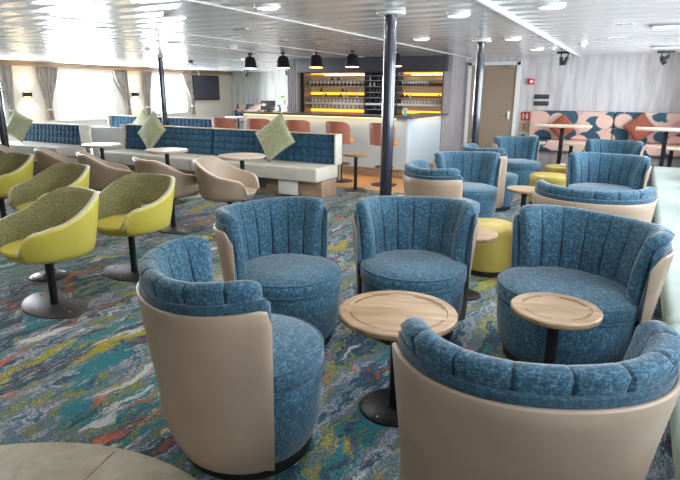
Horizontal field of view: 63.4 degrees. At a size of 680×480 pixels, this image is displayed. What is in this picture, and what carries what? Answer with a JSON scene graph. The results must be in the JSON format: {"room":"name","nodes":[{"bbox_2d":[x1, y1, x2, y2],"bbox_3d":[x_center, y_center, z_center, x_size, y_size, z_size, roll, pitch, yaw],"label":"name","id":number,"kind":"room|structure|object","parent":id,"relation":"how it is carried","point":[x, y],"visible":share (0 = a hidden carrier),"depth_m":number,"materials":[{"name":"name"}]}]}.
{"room":"ship interior","nodes":[
{"label":"ship interior","id":0,"kind":"room"},
{"bbox_2d":[0,65,231,142],"bbox_3d":[-9.052,-3.138,12.932,0.120,2.190,20.100,8,17,27],"label":"wall","id":1,"kind":"structure","parent":0,"point":[25,78],"depth_m":16.41,"materials":[{"name":"beige"}]},
{"bbox_2d":[0,65,16,117],"bbox_3d":[-8.421,-3.639,13.682,0.100,1.376,0.710,8,17,27],"label":"curtain","id":2,"kind":"object","parent":1,"relation":"hanging from","point":[6,77],"visible":0.8,"depth_m":13.78,"materials":[{"name":"fabric"}]},
{"bbox_2d":[37,67,57,119],"bbox_3d":[-7.795,-3.938,14.811,0.100,1.376,0.600,8,17,27],"label":"curtain","id":3,"kind":"object","parent":1,"relation":"hanging from","point":[47,75],"visible":1,"depth_m":14.75,"materials":[{"name":"fabric"}]},
{"bbox_2d":[55,71,116,120],"bbox_3d":[-7.310,-4.161,15.891,0.125,1.350,2.050,8,17,27],"label":"window","id":4,"kind":"structure","parent":1,"relation":"in","point":[111,74],"depth_m":15.97,"materials":[{"name":"white paint"}]},
{"bbox_2d":[0,60,231,74],"bbox_3d":[-8.947,-4.128,12.611,0.100,0.110,20.100,8,17,27],"label":"trim","id":5,"kind":"structure","parent":1,"relation":"attached to","point":[2,62],"depth_m":16.02,"materials":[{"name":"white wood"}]},
{"bbox_2d":[113,70,131,114],"bbox_3d":[-6.659,-4.482,16.860,0.100,1.376,0.571,8,17,27],"label":"curtain","id":6,"kind":"object","parent":1,"relation":"hanging from","point":[121,77],"visible":0.92,"depth_m":16.85,"materials":[{"name":"fabric"}]},
{"bbox_2d":[142,71,151,115],"bbox_3d":[-6.177,-4.713,17.729,0.100,1.376,0.411,8,17,27],"label":"curtain","id":7,"kind":"object","parent":1,"relation":"hanging from","point":[146,76],"visible":0.98,"depth_m":17.67,"materials":[{"name":"fabric"}]},
{"bbox_2d":[150,74,189,113],"bbox_3d":[-5.787,-4.929,18.628,0.125,1.270,1.800,8,17,27],"label":"window","id":8,"kind":"structure","parent":1,"relation":"in","point":[185,88],"depth_m":18.96,"materials":[{"name":"white paint"}]},
{"bbox_2d":[182,73,195,113],"bbox_3d":[-5.299,-5.133,19.313,0.100,1.376,0.531,8,17,27],"label":"curtain","id":9,"kind":"object","parent":1,"relation":"hanging from","point":[187,78],"visible":0.98,"depth_m":19.29,"materials":[{"name":"fabric"}]},
{"bbox_2d":[192,75,219,99],"bbox_3d":[-4.893,-5.557,20.079,0.090,0.860,1.400,8,17,27],"label":"television","id":10,"kind":"object","parent":1,"relation":"attached to","point":[205,87],"visible":0.92,"depth_m":20.01,"materials":[{"name":"black plastic"}]},
{"bbox_2d":[230,72,287,115],"bbox_3d":[-1.094,-4.958,19.904,7.100,2.190,0.120,8,17,27],"label":"wall","id":11,"kind":"structure","parent":0,"point":[254,88],"depth_m":20.73,"materials":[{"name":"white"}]},
{"bbox_2d":[289,59,303,111],"bbox_3d":[0.449,-3.734,15.411,0.060,2.190,6.630,8,17,27],"label":"wall","id":12,"kind":"structure","parent":0,"point":[301,75],"depth_m":12.82,"materials":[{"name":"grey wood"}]},
{"bbox_2d":[287,59,299,111],"bbox_3d":[-1.055,-2.954,12.496,0.260,2.180,0.090,8,17,27],"label":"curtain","id":13,"kind":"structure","parent":12,"relation":"attached to","point":[292,75],"depth_m":12.34,"materials":[{"name":"grey fabric"}]},
{"bbox_2d":[0,142,675,479],"bbox_3d":[-2.287,-1.058,9.733,15.450,0.060,20.300,8,17,27],"label":"floor","id":14,"kind":"structure","parent":0,"point":[88,378],"depth_m":3.12,"materials":[{"name":"carpet"}]},
{"bbox_2d":[0,85,9,147],"bbox_3d":[-5.493,-2.024,8.906,0.260,2.188,0.260,8,17,27],"label":"support pole","id":15,"kind":"object","parent":14,"relation":"on","point":[4,139],"visible":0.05,"depth_m":8.92,"materials":[{"name":"metal"}]},
{"bbox_2d":[0,152,33,218],"bbox_3d":[-3.713,-0.528,6.066,0.733,0.805,0.643,10,18,32],"label":"tub chair","id":16,"kind":"object","parent":14,"relation":"on","point":[15,168],"visible":0.63,"depth_m":6.00,"materials":[{"name":"yellow leather"}]},
{"bbox_2d":[0,144,40,176],"bbox_3d":[-4.237,-0.868,7.310,0.644,0.805,0.733,-8,17,-27],"label":"tub chair","id":17,"kind":"object","parent":14,"relation":"on","point":[3,149],"visible":0.1,"depth_m":7.14,"materials":[{"name":"beige leather"}]},
{"bbox_2d":[0,122,90,158],"bbox_3d":[-5.972,-1.890,10.986,2.030,0.838,0.730,8,17,27],"label":"banquette","id":18,"kind":"object","parent":14,"relation":"on","point":[65,140],"visible":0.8,"depth_m":10.84,"materials":[{"name":"blue fabric"}]},
{"bbox_2d":[7,110,32,142],"bbox_3d":[-6.514,-2.303,11.136,0.654,0.650,0.211,6,16,20],"label":"cushion","id":19,"kind":"object","parent":18,"relation":"on","point":[18,125],"visible":0.91,"depth_m":11.08,"materials":[{"name":"green fabric"}]},
{"bbox_2d":[24,123,80,144],"bbox_3d":[-5.857,-2.159,11.144,1.950,0.368,0.110,8,17,27],"label":"cushion","id":20,"kind":"object","parent":18,"relation":"on","point":[55,133],"depth_m":11.06,"materials":[{"name":"fabric"}]},
{"bbox_2d":[8,163,89,211],"bbox_3d":[-2.707,-0.292,5.219,0.733,0.805,0.643,11,18,34],"label":"tub chair","id":21,"kind":"object","parent":14,"relation":"on","point":[22,195],"visible":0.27,"depth_m":5.35,"materials":[{"name":"fabric"}]},
{"bbox_2d":[0,186,98,318],"bbox_3d":[-2.028,0.074,3.882,0.733,0.805,0.644,13,20,39],"label":"tub chair","id":22,"kind":"object","parent":14,"relation":"on","point":[61,225],"visible":1,"depth_m":3.87,"materials":[{"name":"yellow leather"}]},
{"bbox_2d":[29,264,69,281],"bbox_3d":[-2.414,0.059,4.512,0.440,0.500,0.440,8,17,27],"label":"chair base","id":23,"kind":"object","parent":14,"relation":"on","point":[41,276],"visible":0.26,"depth_m":4.55,"materials":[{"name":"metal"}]},
{"bbox_2d":[34,147,77,171],"bbox_3d":[-3.417,-0.747,6.887,0.644,0.805,0.733,-8,17,-27],"label":"tub chair","id":24,"kind":"object","parent":14,"relation":"on","point":[46,158],"visible":0.16,"depth_m":6.52,"materials":[{"name":"beige leather"}]},
{"bbox_2d":[0,442,196,479],"bbox_3d":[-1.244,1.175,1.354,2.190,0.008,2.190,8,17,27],"label":"table","id":25,"kind":"object","parent":14,"relation":"on","point":[39,460],"depth_m":2.27,"materials":[{"name":"wood"}]},
{"bbox_2d":[81,142,120,191],"bbox_3d":[-3.512,-1.058,8.182,0.540,0.730,0.540,8,17,27],"label":"cafe table","id":26,"kind":"object","parent":14,"relation":"on","point":[102,145],"visible":0.58,"depth_m":8.02,"materials":[{"name":"brown wood"}]},
{"bbox_2d":[76,151,134,190],"bbox_3d":[-2.726,-0.637,6.498,0.644,0.805,0.733,-8,17,-27],"label":"tub chair","id":27,"kind":"object","parent":14,"relation":"on","point":[103,173],"visible":0.41,"depth_m":6.17,"materials":[{"name":"beige leather"}]},
{"bbox_2d":[91,126,122,157],"bbox_3d":[-4.421,-1.752,10.556,0.840,0.820,0.100,8,17,27],"label":"wall","id":28,"kind":"structure","parent":14,"relation":"on","point":[99,134],"depth_m":10.46,"materials":[{"name":"white paint"}]},
{"bbox_2d":[97,173,174,281],"bbox_3d":[-1.722,-0.115,4.591,0.733,0.805,0.644,9,17,28],"label":"tub chair","id":29,"kind":"object","parent":14,"relation":"on","point":[121,210],"visible":0.88,"depth_m":4.62,"materials":[{"name":"yellow leather"}]},
{"bbox_2d":[107,115,211,127],"bbox_3d":[-4.385,-2.428,12.921,3.430,0.893,0.730,8,17,27],"label":"banquette","id":30,"kind":"object","parent":14,"relation":"on","point":[113,120],"visible":0.29,"depth_m":12.85,"materials":[{"name":"blue fabric"}]},
{"bbox_2d":[132,109,148,123],"bbox_3d":[-4.649,-2.773,12.970,0.614,0.610,0.211,11,18,34],"label":"cushion","id":31,"kind":"object","parent":30,"relation":"on","point":[142,117],"visible":0.45,"depth_m":12.92,"materials":[{"name":"green fabric"}]},
{"bbox_2d":[154,56,167,124],"bbox_3d":[-3.763,-2.781,11.761,0.260,2.188,0.260,8,17,27],"label":"support pole","id":32,"kind":"object","parent":14,"relation":"on","point":[159,58],"visible":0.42,"depth_m":11.61,"materials":[{"name":"metal"}]},
{"bbox_2d":[132,157,199,233],"bbox_3d":[-1.892,-0.513,6.064,0.644,0.805,0.733,-14,21,-42],"label":"tub chair","id":33,"kind":"object","parent":14,"relation":"on","point":[186,185],"visible":0.5,"depth_m":5.82,"materials":[{"name":"beige leather"}]},
{"bbox_2d":[145,147,187,204],"bbox_3d":[-2.346,-0.872,7.526,0.560,0.730,0.560,8,17,27],"label":"cafe table","id":34,"kind":"object","parent":14,"relation":"on","point":[165,150],"visible":0.62,"depth_m":7.41,"materials":[{"name":"brown wood"}]},
{"bbox_2d":[100,124,341,198],"bbox_3d":[-2.116,-1.353,8.990,4.480,0.898,0.730,8,17,27],"label":"banquette","id":35,"kind":"object","parent":14,"relation":"on","point":[310,166],"visible":0.76,"depth_m":8.52,"materials":[{"name":"blue fabric"}]},
{"bbox_2d":[138,110,165,148],"bbox_3d":[-3.252,-1.875,9.487,0.236,0.722,0.728,-13,20,-40],"label":"cushion","id":36,"kind":"object","parent":35,"relation":"on","point":[151,131],"visible":0.99,"depth_m":9.41,"materials":[{"name":"green fabric"}]},
{"bbox_2d":[126,125,213,154],"bbox_3d":[-3.045,-1.775,9.686,2.030,0.428,0.112,8,17,27],"label":"cushion","id":37,"kind":"object","parent":35,"relation":"on","point":[198,140],"depth_m":9.50,"materials":[{"name":"fabric"}]},
{"bbox_2d":[213,129,333,163],"bbox_3d":[-1.084,-1.487,8.675,2.320,0.428,0.112,8,17,27],"label":"cushion","id":38,"kind":"object","parent":35,"relation":"on","point":[308,147],"depth_m":8.49,"materials":[{"name":"fabric"}]},
{"bbox_2d":[255,112,294,161],"bbox_3d":[-0.986,-1.552,8.317,0.751,0.749,0.248,5,16,16],"label":"cushion","id":39,"kind":"object","parent":35,"relation":"on","point":[274,137],"visible":1,"depth_m":8.26,"materials":[{"name":"green fabric"}]},
{"bbox_2d":[211,118,235,128],"bbox_3d":[-2.174,-1.823,10.499,0.459,1.020,0.488,2,15,7],"label":"bar stool","id":40,"kind":"object","parent":14,"relation":"on","point":[216,122],"visible":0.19,"depth_m":10.19,"materials":[{"name":"orange leather"}]},
{"bbox_2d":[193,156,259,237],"bbox_3d":[-1.226,-0.480,5.961,0.644,0.805,0.733,2,15,7],"label":"tub chair","id":41,"kind":"object","parent":14,"relation":"on","point":[218,180],"visible":0.9,"depth_m":5.70,"materials":[{"name":"beige leather"}]},
{"bbox_2d":[136,236,324,479],"bbox_3d":[-0.429,0.477,2.310,0.734,0.870,0.782,-8,17,-28],"label":"chair","id":42,"kind":"object","parent":14,"relation":"on","point":[239,382],"visible":1,"depth_m":2.02,"materials":[{"name":"blue"}]},
{"bbox_2d":[218,153,264,201],"bbox_3d":[-1.222,-0.705,6.935,0.580,0.730,0.580,8,17,27],"label":"cafe table","id":43,"kind":"object","parent":14,"relation":"on","point":[228,156],"visible":0.48,"depth_m":6.78,"materials":[{"name":"brown wood"}]},
{"bbox_2d":[232,104,287,128],"bbox_3d":[-2.021,-4.385,20.030,4.900,1.005,0.600,8,17,27],"label":"bench","id":44,"kind":"object","parent":14,"relation":"on","point":[237,107],"visible":0.08,"depth_m":20.76,"materials":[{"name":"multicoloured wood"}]},
{"bbox_2d":[213,196,341,345],"bbox_3d":[-0.352,0.205,3.398,0.790,0.830,0.749,-14,21,-42],"label":"chair","id":45,"kind":"object","parent":14,"relation":"on","point":[280,244],"visible":0.82,"depth_m":3.34,"materials":[{"name":"blue fabric"}]},
{"bbox_2d":[236,111,447,178],"bbox_3d":[0.027,-2.004,11.080,3.780,1.100,1.890,8,17,27],"label":"bar counter","id":46,"kind":"object","parent":14,"relation":"on","point":[417,135],"depth_m":10.06,"materials":[{"name":"grey"}]},
{"bbox_2d":[260,101,275,111],"bbox_3d":[-1.443,-2.680,11.019,0.300,0.215,0.175,0,15,-1],"label":"screen","id":47,"kind":"object","parent":46,"relation":"on","point":[264,105],"visible":1,"depth_m":10.98,"materials":[{"name":"black plastic"}]},
{"bbox_2d":[236,111,447,118],"bbox_3d":[0.031,-2.517,10.942,3.780,0.038,1.890,8,17,27],"label":"countertop","id":48,"kind":"structure","parent":46,"relation":"on","point":[415,115],"depth_m":10.20,"materials":[{"name":"brown"}]},
{"bbox_2d":[343,152,368,191],"bbox_3d":[0.245,-1.071,8.642,0.400,0.570,0.400,8,17,27],"label":"side table","id":49,"kind":"object","parent":14,"relation":"on","point":[355,155],"visible":1,"depth_m":8.59,"materials":[{"name":"brown wood"}]},
{"bbox_2d":[304,72,443,150],"bbox_3d":[0.637,-2.675,12.049,3.300,1.900,0.600,8,17,27],"label":"shelving unit","id":50,"kind":"object","parent":14,"relation":"on","point":[420,92],"visible":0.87,"depth_m":12.04,"materials":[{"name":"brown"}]},
{"bbox_2d":[309,107,363,109],"bbox_3d":[-0.076,-2.989,12.502,1.508,0.014,0.280,8,17,27],"label":"shelf","id":51,"kind":"object","parent":50,"relation":"attached to","point":[310,108],"depth_m":12.56,"materials":[{"name":"yellow glass"}]},
{"bbox_2d":[399,109,440,111],"bbox_3d":[1.708,-2.728,11.582,0.958,0.014,0.280,8,17,27],"label":"shelf","id":52,"kind":"object","parent":50,"relation":"attached to","point":[400,110],"depth_m":11.63,"materials":[{"name":"yellow glass"}]},
{"bbox_2d":[376,10,405,195],"bbox_3d":[0.446,-0.975,5.187,0.260,2.188,0.260,8,17,27],"label":"support pole","id":53,"kind":"object","parent":14,"relation":"on","point":[390,16],"visible":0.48,"depth_m":5.05,"materials":[{"name":"metal"}]},
{"bbox_2d":[339,290,457,426],"bbox_3d":[0.269,0.577,2.645,0.554,0.512,0.554,3,15,11],"label":"side table","id":54,"kind":"object","parent":14,"relation":"on","point":[379,315],"visible":0.78,"depth_m":2.61,"materials":[{"name":"brown wood"}]},
{"bbox_2d":[351,196,479,344],"bbox_3d":[0.466,0.179,3.518,0.790,0.830,0.749,2,15,5],"label":"chair","id":55,"kind":"object","parent":14,"relation":"on","point":[420,244],"visible":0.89,"depth_m":3.51,"materials":[{"name":"blue fabric"}]},
{"bbox_2d":[402,160,479,217],"bbox_3d":[1.001,-0.333,5.428,0.749,0.830,0.790,-4,16,-17],"label":"chair","id":56,"kind":"object","parent":14,"relation":"on","point":[419,179],"visible":0.42,"depth_m":5.03,"materials":[{"name":"blue"}]},
{"bbox_2d":[433,151,501,217],"bbox_3d":[1.484,-0.593,6.395,0.757,0.837,0.768,-7,17,-27],"label":"chair","id":57,"kind":"object","parent":14,"relation":"on","point":[480,171],"visible":0.6,"depth_m":6.38,"materials":[{"name":"blue"}]},
{"bbox_2d":[470,39,490,144],"bbox_3d":[1.913,-1.655,7.750,0.260,2.188,0.260,8,17,27],"label":"support pole","id":58,"kind":"object","parent":14,"relation":"on","point":[481,43],"visible":0.56,"depth_m":7.59,"materials":[{"name":"metal"}]},
{"bbox_2d":[468,227,497,300],"bbox_3d":[0.958,0.182,4.154,0.420,0.500,0.420,8,17,27],"label":"side table","id":59,"kind":"object","parent":14,"relation":"on","point":[485,235],"visible":0.38,"depth_m":4.08,"materials":[{"name":"brown wood"}]},
{"bbox_2d":[461,143,517,211],"bbox_3d":[1.987,-0.838,7.330,0.749,0.830,0.790,-4,16,-17],"label":"chair","id":60,"kind":"object","parent":14,"relation":"on","point":[505,198],"visible":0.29,"depth_m":7.07,"materials":[{"name":"blue"}]},
{"bbox_2d":[471,218,511,277],"bbox_3d":[1.275,0.055,4.755,0.441,0.436,0.441,8,17,27],"label":"ottoman","id":61,"kind":"object","parent":14,"relation":"on","point":[490,258],"visible":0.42,"depth_m":4.58,"materials":[{"name":"yellow"}]},
{"bbox_2d":[478,218,511,239],"bbox_3d":[1.276,-0.106,4.711,0.441,0.101,0.441,8,17,27],"label":"cushion","id":62,"kind":"object","parent":61,"relation":"on","point":[503,228],"depth_m":4.57,"materials":[{"name":"leather"}]},
{"bbox_2d":[492,136,540,185],"bbox_3d":[2.805,-1.207,8.722,0.790,0.830,0.749,-4,16,-16],"label":"chair","id":63,"kind":"object","parent":14,"relation":"on","point":[522,151],"visible":0.67,"depth_m":8.76,"materials":[{"name":"blue"}]},
{"bbox_2d":[507,185,534,207],"bbox_3d":[2.011,-0.323,6.054,0.380,0.500,0.380,8,17,27],"label":"side table","id":64,"kind":"object","parent":14,"relation":"on","point":[520,189],"visible":0.44,"depth_m":5.97,"materials":[{"name":"brown wood"}]},
{"bbox_2d":[392,317,679,479],"bbox_3d":[0.595,0.631,1.844,0.856,0.830,0.772,1,15,1],"label":"chair","id":65,"kind":"object","parent":14,"relation":"on","point":[463,414],"visible":1,"depth_m":1.46,"materials":[{"name":"blue"}]},
{"bbox_2d":[528,172,565,203],"bbox_3d":[2.871,-0.703,7.612,0.512,0.436,0.512,8,17,27],"label":"ottoman","id":66,"kind":"object","parent":14,"relation":"on","point":[559,179],"visible":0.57,"depth_m":7.42,"materials":[{"name":"yellow"}]},
{"bbox_2d":[529,172,565,183],"bbox_3d":[2.872,-0.865,7.569,0.512,0.101,0.512,8,17,27],"label":"cushion","id":67,"kind":"object","parent":66,"relation":"on","point":[550,177],"depth_m":7.41,"materials":[{"name":"leather"}]},
{"bbox_2d":[545,164,565,173],"bbox_3d":[3.402,-0.936,8.489,0.492,0.436,0.492,8,17,27],"label":"ottoman","id":68,"kind":"object","parent":14,"relation":"on","point":[550,167],"visible":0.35,"depth_m":8.30,"materials":[{"name":"yellow"}]},
{"bbox_2d":[510,292,602,363],"bbox_3d":[1.031,0.568,2.701,0.416,0.512,0.416,3,15,10],"label":"side table","id":69,"kind":"object","parent":14,"relation":"on","point":[555,312],"visible":0.66,"depth_m":2.62,"materials":[{"name":"brown wood"}]},
{"bbox_2d":[533,124,591,163],"bbox_3d":[3.644,-1.400,9.135,0.860,1.000,0.460,8,17,27],"label":"table","id":70,"kind":"object","parent":14,"relation":"on","point":[562,127],"visible":0.52,"depth_m":9.00,"materials":[{"name":"brown wood"}]},
{"bbox_2d":[558,142,584,156],"bbox_3d":[4.053,-1.377,9.713,0.420,0.660,0.300,8,17,27],"label":"square table","id":71,"kind":"object","parent":14,"relation":"on","point":[570,144],"visible":0.31,"depth_m":9.56,"materials":[{"name":"brown wood"}]},
{"bbox_2d":[496,204,674,364],"bbox_3d":[1.310,0.288,3.126,0.790,0.835,0.939,-9,18,-31],"label":"chair","id":72,"kind":"object","parent":14,"relation":"on","point":[620,265],"visible":0.91,"depth_m":3.05,"materials":[{"name":"blue fabric"}]},
{"bbox_2d":[532,180,657,221],"bbox_3d":[2.005,-0.061,4.457,0.897,0.827,0.772,7,16,22],"label":"chair","id":73,"kind":"object","parent":14,"relation":"on","point":[640,204],"visible":0.28,"depth_m":4.04,"materials":[{"name":"blue"}]},
{"bbox_2d":[528,110,679,180],"bbox_3d":[4.983,-1.767,10.197,2.980,1.175,0.600,8,17,27],"label":"bench","id":74,"kind":"object","parent":14,"relation":"on","point":[601,122],"visible":0.36,"depth_m":10.32,"materials":[{"name":"multicoloured fabric"}]},
{"bbox_2d":[548,113,574,138],"bbox_3d":[4.256,-2.168,10.541,0.524,0.518,0.178,5,16,17],"label":"cushion","id":75,"kind":"object","parent":74,"relation":"on","point":[563,119],"visible":0.58,"depth_m":10.50,"materials":[{"name":"orange fabric"}]},
{"bbox_2d":[623,112,654,140],"bbox_3d":[5.420,-2.022,9.934,0.564,0.559,0.184,5,16,17],"label":"cushion","id":76,"kind":"object","parent":74,"relation":"on","point":[641,120],"visible":0.87,"depth_m":9.90,"materials":[{"name":"orange fabric"}]},
{"bbox_2d":[566,152,651,190],"bbox_3d":[3.054,-0.574,6.385,0.897,0.827,0.772,11,18,35],"label":"chair","id":77,"kind":"object","parent":14,"relation":"on","point":[584,170],"visible":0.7,"depth_m":6.50,"materials":[{"name":"blue"}]},
{"bbox_2d":[584,139,643,154],"bbox_3d":[4.120,-1.099,8.390,0.823,0.815,0.772,11,19,35],"label":"chair","id":78,"kind":"object","parent":14,"relation":"on","point":[592,145],"visible":0.3,"depth_m":8.51,"materials":[{"name":"blue"}]},
{"bbox_2d":[635,127,679,166],"bbox_3d":[4.939,-1.204,8.445,0.840,1.000,0.460,8,17,27],"label":"table","id":79,"kind":"object","parent":14,"relation":"on","point":[666,131],"visible":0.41,"depth_m":8.32,"materials":[{"name":"brown wood"}]},
{"bbox_2d":[651,166,679,479],"bbox_3d":[2.673,0.085,3.823,0.780,0.875,10.200,8,17,27],"label":"bench","id":80,"kind":"object","parent":14,"relation":"on","point":[666,180],"visible":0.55,"depth_m":3.75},
{"bbox_2d":[657,146,679,166],"bbox_3d":[5.392,-1.180,9.022,0.420,0.660,0.300,8,17,27],"label":"square table","id":81,"kind":"object","parent":14,"relation":"on","point":[671,150],"visible":0.39,"depth_m":8.95,"materials":[{"name":"brown wood"}]},
{"bbox_2d":[0,0,679,71],"bbox_3d":[-2.270,-3.230,9.147,15.450,0.060,20.300,8,17,27],"label":"ceiling","id":82,"kind":"structure","parent":0,"point":[590,22],"depth_m":6.29,"materials":[{"name":"white metal"}]},
{"bbox_2d":[0,40,276,63],"bbox_3d":[-3.879,-3.435,9.985,0.030,0.010,20.100,8,17,27],"label":"trim","id":83,"kind":"structure","parent":82,"relation":"attached to","point":[0,40],"depth_m":9.70,"materials":[{"name":"white paint"}]},
{"bbox_2d":[6,50,286,69],"bbox_3d":[-5.641,-3.693,10.893,0.030,0.010,20.100,8,17,27],"label":"trim","id":84,"kind":"structure","parent":82,"relation":"attached to","point":[6,50],"depth_m":12.23,"materials":[{"name":"white paint"}]},
{"bbox_2d":[0,23,309,57],"bbox_3d":[-2.028,-3.163,9.030,0.030,0.010,20.100,8,17,27],"label":"trim","id":85,"kind":"structure","parent":82,"relation":"attached to","point":[0,23],"depth_m":7.40,"materials":[{"name":"white paint"}]},
{"bbox_2d":[163,14,186,19],"bbox_3d":[-1.588,-2.141,5.289,0.220,0.024,0.220,8,17,27],"label":"recessed light","id":86,"kind":"object","parent":82,"relation":"in","point":[170,16],"visible":1,"depth_m":5.23,"materials":[{"name":"white plastic"}]},
{"bbox_2d":[0,9,363,57],"bbox_3d":[-1.058,-3.021,8.530,0.030,0.010,20.100,8,17,27],"label":"trim","id":87,"kind":"structure","parent":82,"relation":"attached to","point":[0,9],"depth_m":6.34,"materials":[{"name":"white paint"}]},
{"bbox_2d":[244,53,256,68],"bbox_3d":[-1.726,-3.431,10.552,0.260,0.276,0.260,8,17,27],"label":"pendant lamp","id":88,"kind":"object","parent":82,"relation":"hanging from","point":[249,62],"visible":1,"depth_m":10.47,"materials":[{"name":"black metal"}]},
{"bbox_2d":[254,4,280,9],"bbox_3d":[-0.610,-1.953,4.621,0.220,0.024,0.220,8,17,27],"label":"recessed light","id":89,"kind":"object","parent":82,"relation":"in","point":[258,6],"visible":1,"depth_m":4.55,"materials":[{"name":"white"}]},
{"bbox_2d":[276,52,289,67],"bbox_3d":[-1.056,-3.333,10.207,0.260,0.276,0.260,8,17,27],"label":"pendant lamp","id":90,"kind":"object","parent":82,"relation":"hanging from","point":[282,61],"visible":1,"depth_m":10.13,"materials":[{"name":"black"}]},
{"bbox_2d":[309,51,322,67],"bbox_3d":[-0.430,-3.241,9.884,0.260,0.276,0.260,8,17,27],"label":"pendant lamp","id":91,"kind":"object","parent":82,"relation":"hanging from","point":[315,60],"visible":0.98,"depth_m":9.80,"materials":[{"name":"black"}]},
{"bbox_2d":[186,0,468,57],"bbox_3d":[0.651,-2.770,7.649,0.030,0.010,20.100,8,17,27],"label":"trim","id":92,"kind":"structure","parent":82,"relation":"attached to","point":[186,0],"depth_m":5.61,"materials":[{"name":"white paint"}]},
{"bbox_2d":[345,50,359,66],"bbox_3d":[0.213,-3.147,9.553,0.260,0.276,0.260,8,17,27],"label":"pendant lamp","id":93,"kind":"object","parent":82,"relation":"hanging from","point":[352,60],"visible":1,"depth_m":9.47,"materials":[{"name":"black"}]},
{"bbox_2d":[446,12,470,17],"bbox_3d":[1.074,-2.043,5.001,0.220,0.024,0.220,8,17,27],"label":"recessed light","id":94,"kind":"object","parent":82,"relation":"in","point":[454,14],"visible":1,"depth_m":4.94,"materials":[{"name":"white"}]},
{"bbox_2d":[475,0,579,56],"bbox_3d":[1.129,-1.847,4.283,0.036,0.030,14.400,8,17,27],"label":"trim","id":95,"kind":"structure","parent":82,"relation":"attached to","point":[486,3],"depth_m":5.41,"materials":[{"name":"white paint"}]},
{"bbox_2d":[537,3,565,9],"bbox_3d":[1.711,-1.890,4.454,0.220,0.024,0.220,8,17,27],"label":"recessed light","id":96,"kind":"object","parent":82,"relation":"in","point":[547,6],"visible":1,"depth_m":4.39,"materials":[{"name":"white"}]},
{"bbox_2d":[557,52,571,65],"bbox_3d":[3.866,-3.121,9.471,0.260,0.230,0.076,8,17,27],"label":"spotlight","id":97,"kind":"object","parent":82,"relation":"hanging from","point":[561,62],"visible":1,"depth_m":9.46,"materials":[{"name":"black metal"}]},
{"bbox_2d":[649,23,679,28],"bbox_3d":[3.441,-2.188,5.611,0.500,0.026,0.300,8,17,27],"label":"ceiling light","id":98,"kind":"object","parent":82,"relation":"attached to","point":[657,25],"visible":1,"depth_m":5.58,"materials":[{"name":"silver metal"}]},
{"bbox_2d":[652,25,679,28],"bbox_3d":[3.441,-2.178,5.613,0.440,0.006,0.240,8,17,27],"label":"diffuser","id":99,"kind":"object","parent":98,"relation":"attached to","point":[653,26],"depth_m":5.60,"materials":[{"name":"white plastic"}]},
{"bbox_2d":[657,51,674,64],"bbox_3d":[5.395,-3.015,9.121,0.260,0.228,0.076,5,16,16],"label":"spotlight","id":100,"kind":"object","parent":82,"relation":"hanging from","point":[663,59],"visible":0.99,"depth_m":9.10,"materials":[{"name":"black metal"}]},
{"bbox_2d":[336,174,403,193],"bbox_3d":[-0.026,-1.084,9.763,3.400,0.008,1.500,8,17,27],"label":"floor","id":101,"kind":"structure","parent":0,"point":[363,181],"depth_m":9.28,"materials":[{"name":"brown wood"}]},
{"bbox_2d":[246,118,269,129],"bbox_3d":[-1.468,-1.727,10.133,0.459,1.020,0.488,2,15,7],"label":"bar stool","id":102,"kind":"object","parent":101,"relation":"on","point":[251,123],"visible":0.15,"depth_m":9.82,"materials":[{"name":"leather"}]},
{"bbox_2d":[285,120,309,131],"bbox_3d":[-0.737,-1.620,9.756,0.459,1.020,0.488,2,15,7],"label":"bar stool","id":103,"kind":"object","parent":101,"relation":"on","point":[293,125],"visible":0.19,"depth_m":9.44,"materials":[{"name":"leather"}]},
{"bbox_2d":[326,121,353,182],"bbox_3d":[0.004,-1.511,9.373,0.459,1.020,0.488,9,17,30],"label":"bar stool","id":104,"kind":"object","parent":101,"relation":"on","point":[343,128],"visible":0.5,"depth_m":9.09,"materials":[{"name":"leather"}]},
{"bbox_2d":[369,123,397,186],"bbox_3d":[0.718,-1.406,9.005,0.459,1.020,0.488,9,17,30],"label":"bar stool","id":105,"kind":"object","parent":101,"relation":"on","point":[374,128],"visible":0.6,"depth_m":8.78,"materials":[{"name":"fabric"}]},
{"bbox_2d":[440,55,453,150],"bbox_3d":[2.114,-2.519,10.954,0.160,2.190,0.060,8,17,27],"label":"wall","id":106,"kind":"structure","parent":0,"point":[448,75],"depth_m":10.88,"materials":[{"name":"paint"}]},
{"bbox_2d":[296,55,448,72],"bbox_3d":[0.656,-3.672,11.539,3.400,0.290,0.500,8,17,27],"label":"trim","id":107,"kind":"structure","parent":106,"relation":"attached to","point":[432,63],"depth_m":11.25,"materials":[{"name":"grey"}]},
{"bbox_2d":[448,56,465,150],"bbox_3d":[2.361,-2.620,11.337,0.100,2.190,0.870,8,17,27],"label":"wall","id":108,"kind":"structure","parent":0,"point":[459,64],"depth_m":11.25,"materials":[{"name":"paint"}]},
{"bbox_2d":[460,54,679,150],"bbox_3d":[4.617,-2.435,10.715,4.570,2.190,0.120,8,17,27],"label":"wall","id":109,"kind":"structure","parent":0,"point":[640,82],"depth_m":10.36,"materials":[{"name":"white paint"}]},
{"bbox_2d":[463,61,521,147],"bbox_3d":[3.115,-2.584,11.380,1.050,2.110,0.100,8,17,27],"label":"door","id":110,"kind":"structure","parent":109,"relation":"in","point":[501,84],"depth_m":11.28,"materials":[{"name":"beige"}]},
{"bbox_2d":[518,122,528,131],"bbox_3d":[3.732,-2.298,11.162,0.200,0.190,0.017,8,17,27],"label":"safety sign","id":111,"kind":"object","parent":109,"relation":"attached to","point":[523,126],"visible":0.98,"depth_m":11.16,"materials":[{"name":"green plastic"}]},
{"bbox_2d":[520,111,530,120],"bbox_3d":[3.742,-2.499,11.101,0.200,0.190,0.020,8,17,27],"label":"safety sign","id":112,"kind":"object","parent":109,"relation":"attached to","point":[525,115],"visible":0.87,"depth_m":11.10,"materials":[{"name":"red plastic"}]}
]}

